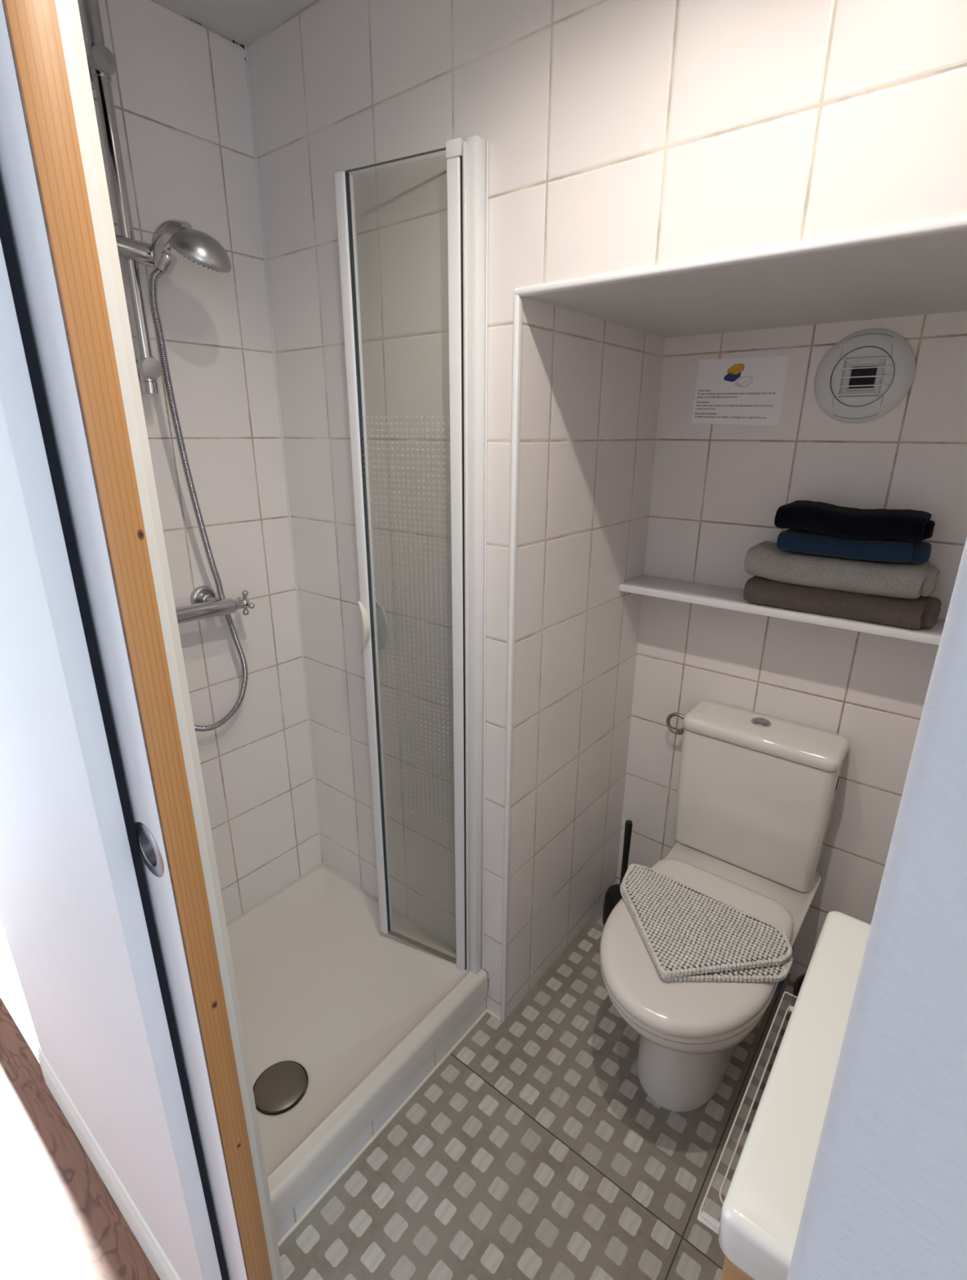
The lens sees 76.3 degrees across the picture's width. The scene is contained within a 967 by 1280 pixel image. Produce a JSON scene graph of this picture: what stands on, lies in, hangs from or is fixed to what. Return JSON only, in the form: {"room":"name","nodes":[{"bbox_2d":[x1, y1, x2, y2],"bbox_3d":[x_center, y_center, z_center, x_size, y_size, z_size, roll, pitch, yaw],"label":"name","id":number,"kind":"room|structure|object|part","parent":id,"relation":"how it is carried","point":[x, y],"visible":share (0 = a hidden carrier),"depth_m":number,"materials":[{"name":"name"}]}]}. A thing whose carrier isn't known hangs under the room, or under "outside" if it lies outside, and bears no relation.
{"room":"bathroom","nodes":[
{"label":"bathroom","id":0,"kind":"room"},
{"bbox_2d":[0,916,13,965],"bbox_3d":[-1.820,-0.051,0.949,0.100,2.400,3.000,15,23,36],"label":"wall","id":1,"kind":"structure","parent":0,"point":[6,955],"depth_m":1.77,"materials":[{"name":"white paint"}]},
{"bbox_2d":[77,0,321,924],"bbox_3d":[-0.783,-0.136,1.450,0.100,2.250,0.722,15,23,36],"label":"wall","id":2,"kind":"structure","parent":0,"point":[180,89],"depth_m":1.45,"materials":[{"name":"tile"}]},
{"bbox_2d":[81,0,177,394],"bbox_3d":[-0.688,-0.835,1.157,0.110,0.692,0.157,15,23,36],"label":"shower rail","id":3,"kind":"object","parent":2,"relation":"attached to","point":[102,64],"visible":0.84,"depth_m":1.16,"materials":[{"name":"silver metal"}]},
{"bbox_2d":[151,219,231,272],"bbox_3d":[-0.564,-0.761,1.199,0.148,0.091,0.112,15,23,36],"label":"shower","id":4,"kind":"object","parent":3,"relation":"attached to","point":[200,247],"visible":0.99,"depth_m":1.16,"materials":[{"name":"silver metal"}]},
{"bbox_2d":[175,585,254,624],"bbox_3d":[-0.703,-0.061,1.410,0.103,0.078,0.343,15,23,36],"label":"shower mixer","id":5,"kind":"object","parent":2,"relation":"attached to","point":[205,603],"visible":0.46,"depth_m":1.46,"materials":[{"name":"silver metal"}]},
{"bbox_2d":[148,267,248,731],"bbox_3d":[-0.670,-0.251,1.375,0.059,1.018,0.242,12,22,31],"label":"shower hose","id":6,"kind":"object","parent":5,"relation":"attached to","point":[157,273],"visible":0.78,"depth_m":1.35,"materials":[{"name":"metal"}]},
{"bbox_3d":[-0.595,-0.089,1.513,0.066,0.066,0.043,15,23,36],"label":"cross handle","id":7,"kind":"part","parent":5,"relation":"part of","materials":[{"name":"silver metal"}]},
{"bbox_2d":[191,18,245,61],"bbox_3d":[-0.550,-1.253,1.288,0.002,0.028,0.122,15,23,36],"label":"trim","id":8,"kind":"structure","parent":2,"relation":"attached to","point":[233,41],"depth_m":1.31,"materials":[{"name":"white"}]},
{"bbox_2d":[155,0,315,45],"bbox_3d":[-0.073,-1.032,0.505,2.000,0.060,0.800,15,23,36],"label":"ceiling","id":9,"kind":"structure","parent":0,"point":[242,21],"depth_m":1.22,"materials":[{"name":"paint"}]},
{"bbox_2d":[0,903,797,1279],"bbox_3d":[-0.509,1.331,0.704,3.600,0.072,3.583,15,23,36],"label":"floor","id":10,"kind":"structure","parent":0,"point":[537,1148],"depth_m":1.28,"materials":[{"name":"tile"}]},
{"bbox_2d":[602,819,631,925],"bbox_3d":[0.422,0.712,1.879,0.094,0.380,0.094,15,23,36],"label":"toilet brush","id":11,"kind":"object","parent":10,"relation":"on","point":[612,895],"visible":0.49,"depth_m":1.88,"materials":[{"name":"black plastic"}]},
{"bbox_3d":[0.428,0.657,1.856,0.024,0.260,0.027,15,23,36],"label":"brush handle","id":12,"kind":"part","parent":11,"relation":"part of","materials":[{"name":"black plastic"}]},
{"bbox_2d":[599,700,848,1111],"bbox_3d":[0.522,0.648,1.452,0.374,0.776,0.743,15,23,36],"label":"toilet","id":13,"kind":"object","parent":10,"relation":"on","point":[757,792],"visible":0.88,"depth_m":1.48,"materials":[{"name":"white ceramic"}]},
{"bbox_3d":[0.448,0.681,1.347,0.352,0.019,0.469,15,23,36],"label":"seat","id":14,"kind":"part","parent":13,"relation":"part of","materials":[{"name":"plastic"}]},
{"bbox_3d":[0.449,0.653,1.338,0.351,0.035,0.480,15,23,36],"label":"lid","id":15,"kind":"part","parent":13,"relation":"part of","materials":[{"name":"plastic"}]},
{"bbox_2d":[619,863,792,982],"bbox_3d":[0.436,0.625,1.309,0.381,0.034,0.282,15,23,36],"label":"bath mat","id":16,"kind":"object","parent":13,"relation":"on","point":[689,935],"visible":1,"depth_m":1.29,"materials":[{"name":"white fabric"}]},
{"bbox_3d":[0.531,0.838,1.511,0.352,0.379,0.720,15,23,36],"label":"bowl","id":17,"kind":"part","parent":13,"relation":"part of","materials":[{"name":"white ceramic"}]},
{"bbox_3d":[0.701,0.207,1.557,0.047,0.005,0.047,15,23,36],"label":"flush plate","id":18,"kind":"part","parent":13,"relation":"part of","materials":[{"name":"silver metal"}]},
{"bbox_3d":[0.706,0.231,1.556,0.369,0.041,0.153,15,23,36],"label":"cistern lid","id":19,"kind":"part","parent":13,"relation":"part of","materials":[{"name":"white ceramic"}]},
{"bbox_2d":[773,980,782,995],"bbox_3d":[0.616,0.720,1.296,0.019,0.036,0.028,15,23,36],"label":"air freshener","id":20,"kind":"object","parent":13,"relation":"attached to","point":[779,985],"visible":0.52,"depth_m":1.28,"materials":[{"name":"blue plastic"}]},
{"bbox_2d":[720,1255,751,1279],"bbox_3d":[0.486,0.889,0.705,0.379,0.797,0.390,15,23,36],"label":"vanity cabinet","id":21,"kind":"object","parent":10,"relation":"on","point":[729,1272],"visible":0.02,"depth_m":0.56,"materials":[{"name":"brown wood"}]},
{"bbox_2d":[697,991,796,1235],"bbox_3d":[0.363,0.590,0.794,0.044,0.013,0.364,15,23,36],"label":"towel bar","id":22,"kind":"object","parent":21,"relation":"attached to","point":[703,1217],"visible":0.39,"depth_m":0.74,"materials":[{"name":"silver metal"}]},
{"bbox_3d":[0.254,0.634,0.664,0.044,0.011,0.011,13,23,34],"label":"rod","id":23,"kind":"part","parent":22,"relation":"part of","materials":[{"name":"plastic"}]},
{"bbox_2d":[718,911,870,1279],"bbox_3d":[0.481,0.482,0.565,0.386,0.064,0.440,15,23,36],"label":"washbasin","id":24,"kind":"object","parent":21,"relation":"in","point":[762,1205],"visible":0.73,"depth_m":0.57,"materials":[{"name":"ceramic"}]},
{"bbox_2d":[788,972,805,1018],"bbox_3d":[0.803,0.936,1.423,0.194,0.252,0.194,15,23,36],"label":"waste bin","id":25,"kind":"object","parent":10,"relation":"on","point":[798,981],"visible":0.09,"depth_m":1.43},
{"bbox_2d":[0,238,966,1279],"bbox_3d":[0.082,0.172,0.317,2.688,2.400,0.118,15,23,36],"label":"wall","id":26,"kind":"structure","parent":0,"point":[72,914],"depth_m":0.58,"materials":[{"name":"white paint"}]},
{"bbox_2d":[38,1047,180,1279],"bbox_3d":[-0.720,1.072,1.204,0.773,0.120,0.008,15,23,36],"label":"baseboard","id":27,"kind":"structure","parent":26,"relation":"attached to","point":[161,1264],"depth_m":1.20,"materials":[{"name":"beige paint"}]},
{"bbox_2d":[0,179,228,1279],"bbox_3d":[-0.409,0.223,0.707,0.026,2.050,0.010,15,23,36],"label":"trim","id":28,"kind":"structure","parent":26,"relation":"attached to","point":[6,236],"depth_m":0.63,"materials":[{"name":"black rubber"}]},
{"bbox_2d":[506,297,664,1017],"bbox_3d":[0.252,0.118,1.582,0.008,1.694,0.631,15,23,36],"label":"wall","id":29,"kind":"structure","parent":0,"point":[590,386],"depth_m":1.49,"materials":[{"name":"tile"}]},
{"bbox_2d":[277,1008,500,1247],"bbox_3d":[-0.183,1.077,1.383,0.051,0.010,0.683,15,23,36],"label":"trim","id":30,"kind":"structure","parent":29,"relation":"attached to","point":[298,1222],"depth_m":1.36,"materials":[{"name":"plastic"}]},
{"bbox_2d":[500,294,522,1022],"bbox_3d":[0.057,0.197,1.348,0.012,1.694,0.014,15,23,36],"label":"trim","id":31,"kind":"structure","parent":29,"relation":"attached to","point":[517,300],"depth_m":1.26,"materials":[{"name":"white plastic"}]},
{"bbox_2d":[246,0,966,1017],"bbox_3d":[0.411,-0.128,1.444,1.980,2.250,0.750,15,23,36],"label":"wall","id":32,"kind":"structure","parent":0,"point":[621,135],"depth_m":1.12,"materials":[{"name":"tile"}]},
{"bbox_2d":[244,45,323,863],"bbox_3d":[-0.519,-0.276,1.667,0.006,2.120,0.005,15,23,36],"label":"trim","id":33,"kind":"structure","parent":32,"relation":"attached to","point":[245,46],"depth_m":1.56,"materials":[{"name":"white plastic"}]},
{"bbox_2d":[275,995,487,1242],"bbox_3d":[-0.234,1.037,1.410,0.082,0.058,0.680,15,23,36],"label":"trim","id":34,"kind":"structure","parent":32,"relation":"attached to","point":[311,1196],"depth_m":1.34,"materials":[{"name":"tile"}]},
{"bbox_2d":[226,863,487,1226],"bbox_3d":[-0.467,0.913,1.564,0.686,0.077,0.679,15,23,36],"label":"shower tray","id":35,"kind":"object","parent":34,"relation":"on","point":[340,1012],"visible":0.72,"depth_m":1.54,"materials":[{"name":"ceramic"}]},
{"bbox_2d":[333,135,488,974],"bbox_3d":[-0.145,-0.002,1.387,0.324,1.824,0.062,11,21,29],"label":"screen","id":36,"kind":"object","parent":32,"relation":"attached to","point":[467,162],"visible":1,"depth_m":1.27,"materials":[{"name":"clear glass"}]},
{"bbox_3d":[-0.279,-0.026,1.440,0.017,0.126,0.044,-12,22,-32],"label":"handle","id":37,"kind":"part","parent":36,"relation":"part of","materials":[{"name":"white plastic"}]},
{"bbox_3d":[-0.246,-0.031,1.471,0.042,0.128,0.008,10,21,26],"label":"handle","id":38,"kind":"part","parent":36,"relation":"part of","materials":[{"name":"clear plastic"}]},
{"bbox_3d":[-0.032,0.017,1.330,0.017,1.802,0.017,15,23,36],"label":"pivot rod","id":39,"kind":"part","parent":36,"relation":"part of","materials":[{"name":"white metal"}]},
{"bbox_2d":[514,214,966,297],"bbox_3d":[0.469,-0.502,0.772,1.051,0.014,0.019,15,23,36],"label":"trim","id":40,"kind":"structure","parent":32,"relation":"attached to","point":[955,224],"depth_m":0.83,"materials":[{"name":"white plastic"}]},
{"bbox_2d":[602,884,622,925],"bbox_3d":[0.421,0.833,1.920,0.094,0.126,0.094,15,23,36],"label":"pot","id":41,"kind":"object","parent":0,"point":[612,895],"depth_m":1.90,"materials":[{"name":"black plastic"}]},
{"bbox_2d":[525,230,966,337],"bbox_3d":[0.667,-0.577,1.003,1.042,0.006,0.631,15,23,36],"label":"soffit","id":42,"kind":"structure","parent":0,"point":[922,275],"depth_m":1.04,"materials":[{"name":"paint"}]},
{"bbox_2d":[615,311,966,977],"bbox_3d":[0.921,0.146,1.510,1.147,1.694,0.080,15,23,36],"label":"wall","id":43,"kind":"structure","parent":0,"point":[717,491],"depth_m":1.52,"materials":[{"name":"tile"}]},
{"bbox_2d":[666,712,684,734],"bbox_3d":[0.561,0.229,1.749,0.069,0.064,0.060,15,23,36],"label":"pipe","id":44,"kind":"object","parent":43,"relation":"attached to","point":[679,731],"visible":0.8,"depth_m":1.74,"materials":[{"name":"silver metal"}]},
{"bbox_3d":[0.573,0.250,1.745,0.059,0.024,0.024,-13,23,-34],"label":"arm","id":45,"kind":"part","parent":44,"relation":"part of","materials":[{"name":"silver metal"}]},
{"bbox_2d":[690,355,789,425],"bbox_3d":[0.607,-0.593,1.471,0.210,0.152,0.002,15,23,36],"label":"notice sheet","id":46,"kind":"object","parent":43,"relation":"attached to","point":[744,390],"visible":1,"depth_m":1.47,"materials":[{"name":"paper"}]},
{"bbox_2d":[619,574,945,644],"bbox_3d":[0.813,-0.052,1.378,1.041,0.018,0.149,15,23,36],"label":"wall shelf","id":47,"kind":"object","parent":43,"relation":"attached to","point":[715,596],"visible":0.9,"depth_m":1.45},
{"bbox_2d":[742,575,941,629],"bbox_3d":[0.788,-0.091,1.370,0.370,0.059,0.138,15,23,36],"label":"towel","id":48,"kind":"object","parent":47,"relation":"on","point":[921,611],"visible":0.85,"depth_m":1.31,"materials":[{"name":"brown fabric"}]},
{"bbox_2d":[743,541,938,599],"bbox_3d":[0.779,-0.155,1.355,0.358,0.075,0.142,15,23,36],"label":"towel","id":49,"kind":"object","parent":48,"relation":"on","point":[909,580],"visible":0.91,"depth_m":1.30,"materials":[{"name":"grey fabric"}]},
{"bbox_2d":[776,528,931,564],"bbox_3d":[0.793,-0.204,1.324,0.278,0.045,0.121,15,23,36],"label":"towel","id":50,"kind":"object","parent":49,"relation":"on","point":[799,540],"visible":0.86,"depth_m":1.28,"materials":[{"name":"blue fabric"}]},
{"bbox_2d":[773,500,934,542],"bbox_3d":[0.787,-0.253,1.310,0.284,0.063,0.137,15,23,36],"label":"towel","id":51,"kind":"object","parent":50,"relation":"on","point":[906,525],"visible":1,"depth_m":1.27,"materials":[{"name":"black fabric"}]},
{"bbox_2d":[813,328,915,423],"bbox_3d":[0.803,-0.558,1.307,0.186,0.186,0.018,15,23,36],"label":"air vent","id":52,"kind":"object","parent":43,"relation":"in","point":[832,376],"visible":1,"depth_m":1.30,"materials":[{"name":"plastic"}]},
{"bbox_3d":[-0.699,0.025,0.976,0.855,2.250,0.041,15,23,36],"label":"wall","id":53,"kind":"structure","parent":0,"visible":0},
{"bbox_2d":[0,0,272,1279],"bbox_3d":[-0.598,0.166,0.879,0.685,2.034,0.037,15,23,36],"label":"sliding door","id":54,"kind":"structure","parent":53,"relation":"in","point":[42,176],"depth_m":0.57,"materials":[{"name":"white paint"}]},
{"bbox_3d":[-0.374,0.235,0.699,0.067,0.067,0.013,15,23,36],"label":"flush pull","id":55,"kind":"part","parent":54,"relation":"part of","materials":[{"name":"metal"}]},
{"bbox_2d":[54,0,283,1279],"bbox_3d":[-0.357,0.208,0.751,0.018,2.050,0.042,15,23,36],"label":"trim","id":56,"kind":"structure","parent":53,"relation":"attached to","point":[68,11],"depth_m":0.64,"materials":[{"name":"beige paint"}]}
]}

